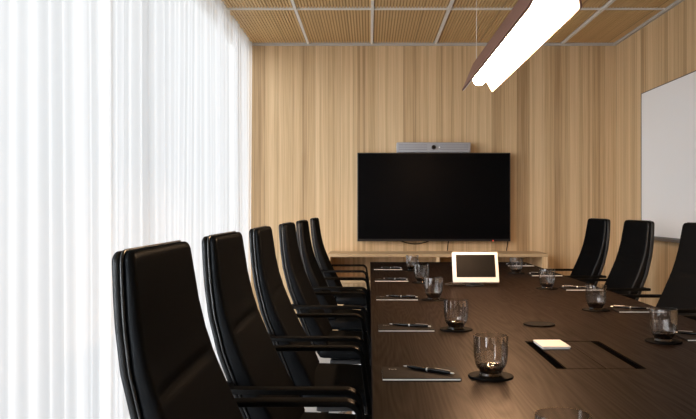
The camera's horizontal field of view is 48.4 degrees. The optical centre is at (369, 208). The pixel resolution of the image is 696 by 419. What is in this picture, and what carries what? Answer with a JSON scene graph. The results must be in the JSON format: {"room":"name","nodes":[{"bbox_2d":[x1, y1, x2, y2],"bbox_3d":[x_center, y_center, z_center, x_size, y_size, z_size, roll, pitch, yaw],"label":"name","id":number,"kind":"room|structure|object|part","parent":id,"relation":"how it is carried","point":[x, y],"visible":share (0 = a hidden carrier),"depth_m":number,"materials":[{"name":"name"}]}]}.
{"room":"conference room","nodes":[
{"label":"conference room","id":0,"kind":"room"},
{"bbox_2d":[220,351,357,412],"bbox_3d":[0.595,1.190,2.825,3.720,0.100,9.150,0,0,0],"label":"floor","id":1,"kind":"structure","parent":0,"point":[321,360],"depth_m":5.46,"materials":[{"name":"grey"}]},
{"bbox_2d":[112,240,362,418],"bbox_3d":[-0.140,0.607,1.600,0.649,1.067,0.662,0,0,0],"label":"office chair","id":2,"kind":"object","parent":1,"relation":"on","point":[169,367],"visible":1,"depth_m":1.51,"materials":[{"name":"black leather"}]},
{"bbox_3d":[-0.331,0.381,1.600,0.233,0.608,0.502,0,0,0],"label":"backrest","id":3,"kind":"part","parent":2,"relation":"part of","materials":[{"name":"black leather"}]},
{"bbox_3d":[-0.195,0.629,1.855,0.411,0.319,0.153,0,0,0],"label":"armrest","id":4,"kind":"part","parent":2,"relation":"part of","materials":[{"name":"black leather"}]},
{"bbox_2d":[202,231,371,418],"bbox_3d":[-0.140,0.607,2.340,0.649,1.067,0.662,0,0,0],"label":"office chair","id":5,"kind":"object","parent":1,"relation":"on","point":[252,366],"visible":0.91,"depth_m":2.19,"materials":[{"name":"black leather"}]},
{"bbox_3d":[-0.331,0.381,2.340,0.233,0.608,0.502,0,0,0],"label":"backrest","id":6,"kind":"part","parent":5,"relation":"part of","materials":[{"name":"black leather"}]},
{"bbox_3d":[-0.195,0.629,2.085,0.411,0.319,0.153,0,0,0],"label":"armrest","id":7,"kind":"part","parent":5,"relation":"part of","materials":[{"name":"black leather"}]},
{"bbox_3d":[-0.195,0.629,2.595,0.411,0.319,0.153,0,0,0],"label":"armrest","id":8,"kind":"part","parent":5,"relation":"part of","materials":[{"name":"black leather"}]},
{"bbox_3d":[-0.052,0.717,2.340,0.440,0.115,0.494,0,0,0],"label":"seat","id":9,"kind":"part","parent":5,"relation":"part of","materials":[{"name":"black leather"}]},
{"bbox_2d":[249,226,371,414],"bbox_3d":[-0.140,0.607,3.150,0.649,1.067,0.662,0,0,-1],"label":"office chair","id":10,"kind":"object","parent":1,"relation":"on","point":[283,325],"visible":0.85,"depth_m":2.95,"materials":[{"name":"black leather"}]},
{"bbox_3d":[-0.331,0.381,3.146,0.233,0.608,0.502,0,0,-1],"label":"backrest","id":11,"kind":"part","parent":10,"relation":"part of","materials":[{"name":"black leather"}]},
{"bbox_3d":[-0.190,0.629,2.894,0.411,0.319,0.153,0,0,-1],"label":"armrest","id":12,"kind":"part","parent":10,"relation":"part of","materials":[{"name":"black leather"}]},
{"bbox_3d":[-0.200,0.629,3.403,0.411,0.319,0.153,0,0,-1],"label":"armrest","id":13,"kind":"part","parent":10,"relation":"part of","materials":[{"name":"black leather"}]},
{"bbox_3d":[-0.052,0.717,3.152,0.440,0.115,0.494,0,0,-1],"label":"seat","id":14,"kind":"part","parent":10,"relation":"part of","materials":[{"name":"black leather"}]},
{"bbox_3d":[-0.047,0.767,3.152,0.320,0.022,0.380,0,0,-1],"label":"seat plate","id":15,"kind":"part","parent":10,"relation":"part of","materials":[{"name":"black metal"}]},
{"bbox_2d":[279,222,370,413],"bbox_3d":[-0.130,0.607,4.050,0.649,1.067,0.662,0,0,0],"label":"office chair","id":16,"kind":"object","parent":1,"relation":"on","point":[303,296],"visible":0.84,"depth_m":3.82,"materials":[{"name":"black leather"}]},
{"bbox_3d":[-0.321,0.381,4.050,0.233,0.608,0.502,0,0,0],"label":"backrest","id":17,"kind":"part","parent":16,"relation":"part of","materials":[{"name":"black leather"}]},
{"bbox_3d":[-0.185,0.629,3.795,0.411,0.319,0.153,0,0,0],"label":"armrest","id":18,"kind":"part","parent":16,"relation":"part of","materials":[{"name":"black leather"}]},
{"bbox_3d":[-0.185,0.629,4.305,0.411,0.319,0.153,0,0,0],"label":"armrest","id":19,"kind":"part","parent":16,"relation":"part of","materials":[{"name":"black leather"}]},
{"bbox_3d":[-0.042,0.717,4.050,0.440,0.115,0.494,0,0,0],"label":"seat","id":20,"kind":"part","parent":16,"relation":"part of","materials":[{"name":"black leather"}]},
{"bbox_3d":[-0.037,0.767,4.050,0.320,0.022,0.380,0,0,0],"label":"seat plate","id":21,"kind":"part","parent":16,"relation":"part of","materials":[{"name":"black metal"}]},
{"bbox_3d":[-0.154,1.058,3.933,0.060,0.105,0.290,0,0,45],"label":"arm","id":22,"kind":"part","parent":16,"relation":"part of","materials":[{"name":"silver metal"}]},
{"bbox_2d":[296,220,370,331],"bbox_3d":[-0.130,0.607,4.950,0.649,1.067,0.662,0,0,0],"label":"office chair","id":23,"kind":"object","parent":1,"relation":"on","point":[318,283],"visible":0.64,"depth_m":4.72,"materials":[{"name":"black leather"}]},
{"bbox_3d":[-0.321,0.381,4.950,0.233,0.608,0.502,0,0,0],"label":"backrest","id":24,"kind":"part","parent":23,"relation":"part of","materials":[{"name":"black leather"}]},
{"bbox_3d":[-0.185,0.629,4.695,0.411,0.319,0.153,0,0,0],"label":"armrest","id":25,"kind":"part","parent":23,"relation":"part of","materials":[{"name":"black leather"}]},
{"bbox_3d":[-0.185,0.629,5.205,0.411,0.319,0.153,0,0,0],"label":"armrest","id":26,"kind":"part","parent":23,"relation":"part of","materials":[{"name":"black leather"}]},
{"bbox_3d":[-0.042,0.717,4.950,0.440,0.115,0.494,0,0,0],"label":"seat","id":27,"kind":"part","parent":23,"relation":"part of","materials":[{"name":"black leather"}]},
{"bbox_2d":[310,217,370,309],"bbox_3d":[-0.140,0.607,6.200,0.649,1.067,0.662,0,0,0],"label":"office chair","id":28,"kind":"object","parent":1,"relation":"on","point":[327,269],"visible":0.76,"depth_m":5.96,"materials":[{"name":"black leather"}]},
{"bbox_3d":[-0.331,0.381,6.200,0.233,0.608,0.502,0,0,0],"label":"backrest","id":29,"kind":"part","parent":28,"relation":"part of","materials":[{"name":"black leather"}]},
{"bbox_3d":[-0.195,0.629,5.945,0.411,0.319,0.153,0,0,0],"label":"armrest","id":30,"kind":"part","parent":28,"relation":"part of","materials":[{"name":"black leather"}]},
{"bbox_3d":[-0.195,0.629,6.455,0.411,0.319,0.153,0,0,0],"label":"armrest","id":31,"kind":"part","parent":28,"relation":"part of","materials":[{"name":"black leather"}]},
{"bbox_3d":[-0.052,0.717,6.200,0.440,0.115,0.494,0,0,0],"label":"seat","id":32,"kind":"part","parent":28,"relation":"part of","materials":[{"name":"black leather"}]},
{"bbox_2d":[370,262,695,418],"bbox_3d":[0.586,0.770,3.245,1.161,0.740,5.090,0,0,0],"label":"conference table","id":33,"kind":"object","parent":1,"relation":"on","point":[609,370],"visible":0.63,"depth_m":2.12,"materials":[{"name":"brown wood"}]},
{"bbox_2d":[374,268,401,269],"bbox_3d":[0.122,0.397,5.096,0.183,0.006,0.132,0,0,0],"label":"notepad","id":34,"kind":"object","parent":33,"relation":"on","point":[374,268],"visible":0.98,"depth_m":5.03,"materials":[{"name":"black"}]},
{"bbox_2d":[375,278,408,281],"bbox_3d":[0.122,0.397,4.296,0.183,0.006,0.132,0,0,0],"label":"notepad","id":35,"kind":"object","parent":33,"relation":"on","point":[376,279],"visible":0.96,"depth_m":4.24,"materials":[{"name":"black"}]},
{"bbox_2d":[384,278,407,279],"bbox_3d":[0.144,0.389,4.295,0.146,0.011,0.010,0,0,24],"label":"ballpoint pen","id":36,"kind":"object","parent":35,"relation":"on","point":[384,278],"visible":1,"depth_m":4.29,"materials":[{"name":"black metal"}]},
{"bbox_2d":[376,296,417,300],"bbox_3d":[0.121,0.397,3.431,0.183,0.006,0.132,0,0,0],"label":"notepad","id":37,"kind":"object","parent":33,"relation":"on","point":[378,298],"visible":0.93,"depth_m":3.39,"materials":[{"name":"black"}]},
{"bbox_2d":[386,295,416,297],"bbox_3d":[0.143,0.389,3.435,0.146,0.011,0.010,0,0,20],"label":"ballpoint pen","id":38,"kind":"object","parent":37,"relation":"on","point":[406,296],"visible":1,"depth_m":3.43,"materials":[{"name":"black metal"}]},
{"bbox_2d":[378,324,434,331],"bbox_3d":[0.121,0.397,2.576,0.183,0.006,0.132,0,0,0],"label":"notepad","id":39,"kind":"object","parent":33,"relation":"on","point":[381,327],"visible":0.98,"depth_m":2.54,"materials":[{"name":"black"}]},
{"bbox_2d":[391,323,430,326],"bbox_3d":[0.135,0.389,2.585,0.146,0.011,0.010,0,0,22],"label":"ballpoint pen","id":40,"kind":"object","parent":39,"relation":"on","point":[396,324],"visible":1,"depth_m":2.58,"materials":[{"name":"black metal"}]},
{"bbox_2d":[382,367,461,380],"bbox_3d":[0.122,0.397,1.861,0.183,0.006,0.132,0,0,0],"label":"notepad","id":41,"kind":"object","parent":33,"relation":"on","point":[388,373],"visible":0.98,"depth_m":1.83,"materials":[{"name":"black paper"}]},
{"bbox_2d":[405,365,453,374],"bbox_3d":[0.142,0.389,1.872,0.146,0.011,0.010,0,0,38],"label":"ballpoint pen","id":42,"kind":"object","parent":41,"relation":"on","point":[436,370],"visible":1,"depth_m":1.86,"materials":[{"name":"black paint"}]},
{"bbox_2d":[412,281,431,283],"bbox_3d":[0.280,0.398,4.160,0.107,0.005,0.107,0,0,0],"label":"coaster","id":43,"kind":"object","parent":33,"relation":"on","point":[415,282],"visible":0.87,"depth_m":4.14,"materials":[{"name":"leather"}]},
{"bbox_2d":[416,277,426,282],"bbox_3d":[0.280,0.348,4.160,0.082,0.096,0.081,0,0,9],"label":"tumbler","id":44,"kind":"object","parent":43,"relation":"on","point":[419,279],"visible":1,"depth_m":4.14,"materials":[{"name":"clear glass"}]},
{"bbox_2d":[421,298,445,300],"bbox_3d":[0.280,0.398,3.380,0.107,0.005,0.107,0,0,0],"label":"coaster","id":45,"kind":"object","parent":33,"relation":"on","point":[423,299],"visible":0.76,"depth_m":3.36,"materials":[{"name":"leather"}]},
{"bbox_2d":[426,293,440,299],"bbox_3d":[0.280,0.348,3.380,0.081,0.096,0.082,0,0,-36],"label":"tumbler","id":46,"kind":"object","parent":45,"relation":"on","point":[431,296],"visible":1,"depth_m":3.36,"materials":[{"name":"clear glass"}]},
{"bbox_2d":[440,326,471,331],"bbox_3d":[0.285,0.398,2.548,0.107,0.005,0.107,0,0,0],"label":"coaster","id":47,"kind":"object","parent":33,"relation":"on","point":[466,329],"visible":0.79,"depth_m":2.52,"materials":[{"name":"leather"}]},
{"bbox_2d":[446,320,465,329],"bbox_3d":[0.285,0.348,2.548,0.081,0.096,0.082,0,0,10],"label":"tumbler","id":48,"kind":"object","parent":47,"relation":"on","point":[452,324],"visible":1,"depth_m":2.53,"materials":[{"name":"clear glass"}]},
{"bbox_2d":[445,252,498,286],"bbox_3d":[0.529,0.313,4.054,0.271,0.173,0.195,0,0,0],"label":"tablet","id":49,"kind":"object","parent":33,"relation":"on","point":[474,268],"visible":1,"depth_m":3.98,"materials":[{"name":"white plastic"}]},
{"bbox_2d":[468,371,513,381],"bbox_3d":[0.288,0.398,1.837,0.107,0.005,0.107,0,0,0],"label":"coaster","id":50,"kind":"object","parent":33,"relation":"on","point":[475,375],"visible":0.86,"depth_m":1.81,"materials":[{"name":"leather"}]},
{"bbox_2d":[473,347,505,377],"bbox_3d":[0.288,0.348,1.837,0.082,0.096,0.081,0,0,-41],"label":"tumbler","id":51,"kind":"object","parent":50,"relation":"on","point":[491,370],"visible":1,"depth_m":1.82,"materials":[{"name":"clear glass"}]},
{"bbox_2d":[504,264,533,265],"bbox_3d":[1.048,0.397,5.426,0.183,0.006,0.132,0,0,0],"label":"notepad","id":52,"kind":"object","parent":33,"relation":"on","point":[504,264],"visible":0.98,"depth_m":5.36,"materials":[{"name":"black"}]},
{"bbox_2d":[506,263,526,264],"bbox_3d":[1.031,0.389,5.427,0.146,0.011,0.010,0,0,26],"label":"ballpoint pen","id":53,"kind":"object","parent":52,"relation":"on","point":[506,263],"visible":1,"depth_m":5.43,"materials":[{"name":"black metal"}]},
{"bbox_2d":[523,321,554,326],"bbox_3d":[0.583,0.398,2.660,0.107,0.005,0.107,0,0,0],"label":"coaster","id":54,"kind":"object","parent":33,"relation":"on","point":[530,323],"visible":1,"depth_m":2.64,"materials":[{"name":"leather"}]},
{"bbox_2d":[527,273,561,275],"bbox_3d":[1.048,0.397,4.636,0.183,0.006,0.132,0,0,0],"label":"notepad","id":55,"kind":"object","parent":33,"relation":"on","point":[530,274],"visible":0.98,"depth_m":4.62,"materials":[{"name":"black"}]},
{"bbox_2d":[536,287,557,289],"bbox_3d":[0.883,0.398,3.850,0.107,0.005,0.107,0,0,0],"label":"coaster","id":56,"kind":"object","parent":33,"relation":"on","point":[540,288],"visible":0.76,"depth_m":3.83,"materials":[{"name":"leather"}]},
{"bbox_2d":[540,283,553,288],"bbox_3d":[0.883,0.348,3.850,0.082,0.096,0.081,0,0,-35],"label":"tumbler","id":57,"kind":"object","parent":56,"relation":"on","point":[544,285],"visible":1,"depth_m":3.83,"materials":[{"name":"clear glass"}]},
{"bbox_2d":[533,340,570,348],"bbox_3d":[0.530,0.396,2.254,0.082,0.008,0.115,0,0,-1],"label":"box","id":58,"kind":"object","parent":33,"relation":"on","point":[544,344],"visible":1,"depth_m":2.23,"materials":[{"name":"white paper"}]},
{"bbox_3d":[0.542,0.414,2.135,0.096,0.027,0.395,0,0,0],"label":"lid","id":59,"kind":"part","parent":33,"relation":"part of","materials":[{"name":"brown wood"}]},
{"bbox_2d":[559,287,602,290],"bbox_3d":[1.048,0.397,3.836,0.183,0.006,0.132,0,0,0],"label":"notepad","id":60,"kind":"object","parent":33,"relation":"on","point":[563,288],"visible":0.98,"depth_m":3.77,"materials":[{"name":"black"}]},
{"bbox_2d":[562,285,591,287],"bbox_3d":[1.031,0.389,3.847,0.146,0.011,0.010,0,0,26],"label":"ballpoint pen","id":61,"kind":"object","parent":60,"relation":"on","point":[570,286],"visible":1,"depth_m":3.84,"materials":[{"name":"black metal"}]},
{"bbox_2d":[582,307,609,311],"bbox_3d":[0.889,0.398,3.040,0.107,0.005,0.107,0,0,0],"label":"coaster","id":62,"kind":"object","parent":33,"relation":"on","point":[584,309],"visible":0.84,"depth_m":3.00,"materials":[{"name":"leather"}]},
{"bbox_2d":[587,302,604,309],"bbox_3d":[0.889,0.348,3.040,0.082,0.096,0.081,0,0,9],"label":"tumbler","id":63,"kind":"object","parent":62,"relation":"on","point":[592,305],"visible":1,"depth_m":3.02,"materials":[{"name":"clear glass"}]},
{"bbox_3d":[0.629,0.414,2.135,0.074,0.027,0.395,0,0,0],"label":"lid","id":64,"kind":"part","parent":33,"relation":"part of","materials":[{"name":"brown wood"}]},
{"bbox_2d":[608,307,666,312],"bbox_3d":[1.048,0.397,3.036,0.183,0.006,0.132,0,0,0],"label":"notepad","id":65,"kind":"object","parent":33,"relation":"on","point":[652,309],"visible":0.98,"depth_m":2.99,"materials":[{"name":"black"}]},
{"bbox_2d":[611,305,649,308],"bbox_3d":[1.026,0.389,3.049,0.146,0.011,0.010,0,0,26],"label":"ballpoint pen","id":66,"kind":"object","parent":65,"relation":"on","point":[619,306],"visible":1,"depth_m":3.04,"materials":[{"name":"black metal"}]},
{"bbox_2d":[645,337,682,344],"bbox_3d":[0.881,0.398,2.320,0.107,0.005,0.107,0,0,0],"label":"coaster","id":67,"kind":"object","parent":33,"relation":"on","point":[650,340],"visible":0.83,"depth_m":2.29,"materials":[{"name":"leather"}]},
{"bbox_2d":[652,331,674,341],"bbox_3d":[0.881,0.348,2.320,0.081,0.096,0.082,0,0,-36],"label":"tumbler","id":68,"kind":"object","parent":67,"relation":"on","point":[661,336],"visible":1,"depth_m":2.30,"materials":[{"name":"clear glass"}]},
{"bbox_2d":[674,333,695,340],"bbox_3d":[1.048,0.397,2.396,0.183,0.006,0.132,0,0,0],"label":"notepad","id":69,"kind":"object","parent":33,"relation":"on","point":[686,337],"visible":0.6,"depth_m":2.38,"materials":[{"name":"black"}]},
{"bbox_2d":[674,330,695,334],"bbox_3d":[1.026,0.389,2.407,0.146,0.011,0.010,0,0,28],"label":"ballpoint pen","id":70,"kind":"object","parent":69,"relation":"on","point":[678,331],"visible":1,"depth_m":2.42,"materials":[{"name":"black metal"}]},
{"bbox_3d":[0.900,0.397,4.750,0.107,0.005,0.107,0,0,0],"label":"coaster","id":71,"kind":"object","parent":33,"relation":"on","visible":0},
{"bbox_2d":[511,269,520,272],"bbox_3d":[0.900,0.348,4.750,0.081,0.096,0.082,0,0,-3],"label":"tumbler","id":72,"kind":"object","parent":71,"relation":"on","point":[512,270],"visible":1,"depth_m":4.73,"materials":[{"name":"clear glass"}]},
{"bbox_3d":[0.275,0.397,4.980,0.107,0.005,0.107,0,0,0],"label":"coaster","id":73,"kind":"object","parent":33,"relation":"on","visible":0},
{"bbox_2d":[407,255,418,269],"bbox_3d":[0.275,0.348,4.980,0.082,0.096,0.081,0,0,-36],"label":"tumbler","id":74,"kind":"object","parent":73,"relation":"on","point":[409,267],"visible":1,"depth_m":4.96,"materials":[{"name":"clear glass"}]},
{"bbox_2d":[547,218,610,285],"bbox_3d":[1.393,0.607,5.720,0.649,1.067,0.662,0,0,0],"label":"office chair","id":75,"kind":"object","parent":1,"relation":"on","point":[590,263],"visible":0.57,"depth_m":5.61,"materials":[{"name":"black leather"}]},
{"bbox_3d":[1.448,0.629,5.975,0.411,0.319,0.153,0,0,0],"label":"armrest","id":76,"kind":"part","parent":75,"relation":"part of","materials":[{"name":"black leather"}]},
{"bbox_3d":[1.448,0.629,5.465,0.411,0.319,0.153,0,0,0],"label":"armrest","id":77,"kind":"part","parent":75,"relation":"part of","materials":[{"name":"black leather"}]},
{"bbox_3d":[1.584,0.381,5.720,0.233,0.608,0.502,0,0,0],"label":"backrest","id":78,"kind":"part","parent":75,"relation":"part of","materials":[{"name":"black leather"}]},
{"bbox_2d":[576,220,654,300],"bbox_3d":[1.393,0.607,4.870,0.649,1.067,0.662,0,0,0],"label":"office chair","id":79,"kind":"object","parent":1,"relation":"on","point":[628,274],"visible":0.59,"depth_m":4.77,"materials":[{"name":"black leather"}]},
{"bbox_3d":[1.448,0.629,5.125,0.411,0.319,0.153,0,0,0],"label":"armrest","id":80,"kind":"part","parent":79,"relation":"part of","materials":[{"name":"black leather"}]},
{"bbox_3d":[1.448,0.629,4.615,0.411,0.319,0.153,0,0,0],"label":"armrest","id":81,"kind":"part","parent":79,"relation":"part of","materials":[{"name":"black leather"}]},
{"bbox_3d":[1.584,0.381,4.870,0.233,0.608,0.502,0,0,0],"label":"backrest","id":82,"kind":"part","parent":79,"relation":"part of","materials":[{"name":"black leather"}]},
{"bbox_2d":[620,222,695,320],"bbox_3d":[1.393,0.607,3.920,0.649,1.067,0.662,0,0,0],"label":"office chair","id":83,"kind":"object","parent":1,"relation":"on","point":[678,296],"visible":0.38,"depth_m":4.01,"materials":[{"name":"black leather"}]},
{"bbox_3d":[1.448,0.629,4.175,0.411,0.319,0.153,0,0,0],"label":"armrest","id":84,"kind":"part","parent":83,"relation":"part of","materials":[{"name":"black leather"}]},
{"bbox_3d":[1.584,0.381,3.920,0.233,0.608,0.502,0,0,0],"label":"backrest","id":85,"kind":"part","parent":83,"relation":"part of","materials":[{"name":"black leather"}]},
{"bbox_3d":[1.448,0.629,3.665,0.411,0.319,0.153,0,0,0],"label":"armrest","id":86,"kind":"part","parent":83,"relation":"part of","materials":[{"name":"black leather"}]},
{"bbox_2d":[681,315,695,318],"bbox_3d":[1.393,0.607,3.100,0.649,1.067,0.662,0,0,0],"label":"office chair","id":87,"kind":"object","parent":1,"relation":"on","point":[687,316],"visible":0.02,"depth_m":3.39,"materials":[{"name":"black leather"}]},
{"bbox_2d":[251,46,615,326],"bbox_3d":[0.585,-0.298,7.325,3.740,2.877,0.150,0,0,0],"label":"wall","id":88,"kind":"structure","parent":0,"point":[315,108],"depth_m":7.25,"materials":[{"name":"brown wood"}]},
{"bbox_2d":[357,153,509,250],"bbox_3d":[0.596,-0.059,7.202,1.417,0.914,0.089,0,0,0],"label":"television","id":89,"kind":"object","parent":88,"relation":"attached to","point":[402,197],"visible":1,"depth_m":7.16,"materials":[{"name":"black plastic"}]},
{"bbox_2d":[396,142,470,152],"bbox_3d":[0.591,-0.564,7.183,0.680,0.092,0.130,0,0,0],"label":"bar","id":90,"kind":"object","parent":88,"relation":"attached to","point":[401,147],"visible":0.98,"depth_m":7.13,"materials":[{"name":"grey metal"}]},
{"bbox_2d":[252,42,615,45],"bbox_3d":[0.540,-1.541,7.239,3.530,0.036,0.022,0,0,0],"label":"trim","id":91,"kind":"structure","parent":88,"relation":"attached to","point":[254,43],"depth_m":7.23,"materials":[{"name":"grey metal"}]},
{"bbox_2d":[328,251,547,283],"bbox_3d":[0.606,0.532,7.050,1.947,0.265,0.400,0,0,0],"label":"console","id":92,"kind":"object","parent":88,"relation":"attached to","point":[540,259],"visible":0.52,"depth_m":6.85,"materials":[{"name":"brown wood"}]},
{"bbox_3d":[1.555,0.533,7.051,0.050,0.207,0.399,0,0,0],"label":"panel","id":93,"kind":"part","parent":92,"relation":"part of","materials":[{"name":"brown wood"}]},
{"bbox_2d":[222,0,675,42],"bbox_3d":[0.585,-1.642,2.825,3.740,0.190,9.150,0,0,0],"label":"ceiling","id":94,"kind":"structure","parent":0,"point":[261,26],"depth_m":6.38,"materials":[{"name":"brown wood"}]},
{"bbox_2d":[0,0,251,418],"bbox_3d":[-1.096,-0.203,2.846,0.082,2.662,8.792,0,0,0],"label":"curtain","id":95,"kind":"object","parent":94,"relation":"hanging from","point":[125,124],"visible":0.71,"depth_m":3.05,"materials":[{"name":"white fabric"}]},
{"bbox_2d":[226,0,664,43],"bbox_3d":[0.540,-1.547,2.825,3.530,0.024,8.850,0,0,0],"label":"trim","id":96,"kind":"structure","parent":94,"relation":"attached to","point":[604,7],"depth_m":5.97,"materials":[{"name":"silver metal"}]},
{"bbox_2d":[462,0,581,91],"bbox_3d":[0.618,-1.102,3.485,0.182,0.873,2.110,0,0,0],"label":"pendant lamp","id":97,"kind":"object","parent":94,"relation":"hanging from","point":[530,23],"visible":1,"depth_m":3.23,"materials":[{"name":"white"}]},
{"bbox_3d":[0.570,-0.759,3.485,0.086,0.178,2.110,0,0,0],"label":"lamp shade","id":98,"kind":"part","parent":97,"relation":"part of","materials":[{"name":"brown"}]},
{"bbox_2d":[616,0,695,306],"bbox_3d":[2.380,-0.298,2.825,0.150,2.877,8.850,0,0,0],"label":"wall","id":99,"kind":"structure","parent":0,"point":[663,51],"depth_m":6.54,"materials":[{"name":"brown wood"}]},
{"bbox_2d":[614,0,683,44],"bbox_3d":[2.294,-1.541,2.814,0.022,0.036,8.828,0,0,0],"label":"trim","id":100,"kind":"structure","parent":99,"relation":"attached to","point":[676,2],"depth_m":6.31,"materials":[{"name":"grey"}]},
{"bbox_2d":[641,70,695,242],"bbox_3d":[2.269,-0.358,5.300,0.069,1.216,2.400,0,0,0],"label":"whiteboard","id":101,"kind":"object","parent":99,"relation":"attached to","point":[668,110],"visible":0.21,"depth_m":5.89,"materials":[{"name":"white ceramic"}]},
{"bbox_2d":[654,237,679,242],"bbox_3d":[2.269,0.239,5.300,0.069,0.022,2.400,0,0,0],"label":"tray","id":102,"kind":"object","parent":101,"relation":"on","point":[667,239],"depth_m":5.83,"materials":[{"name":"grey metal"}]}
]}

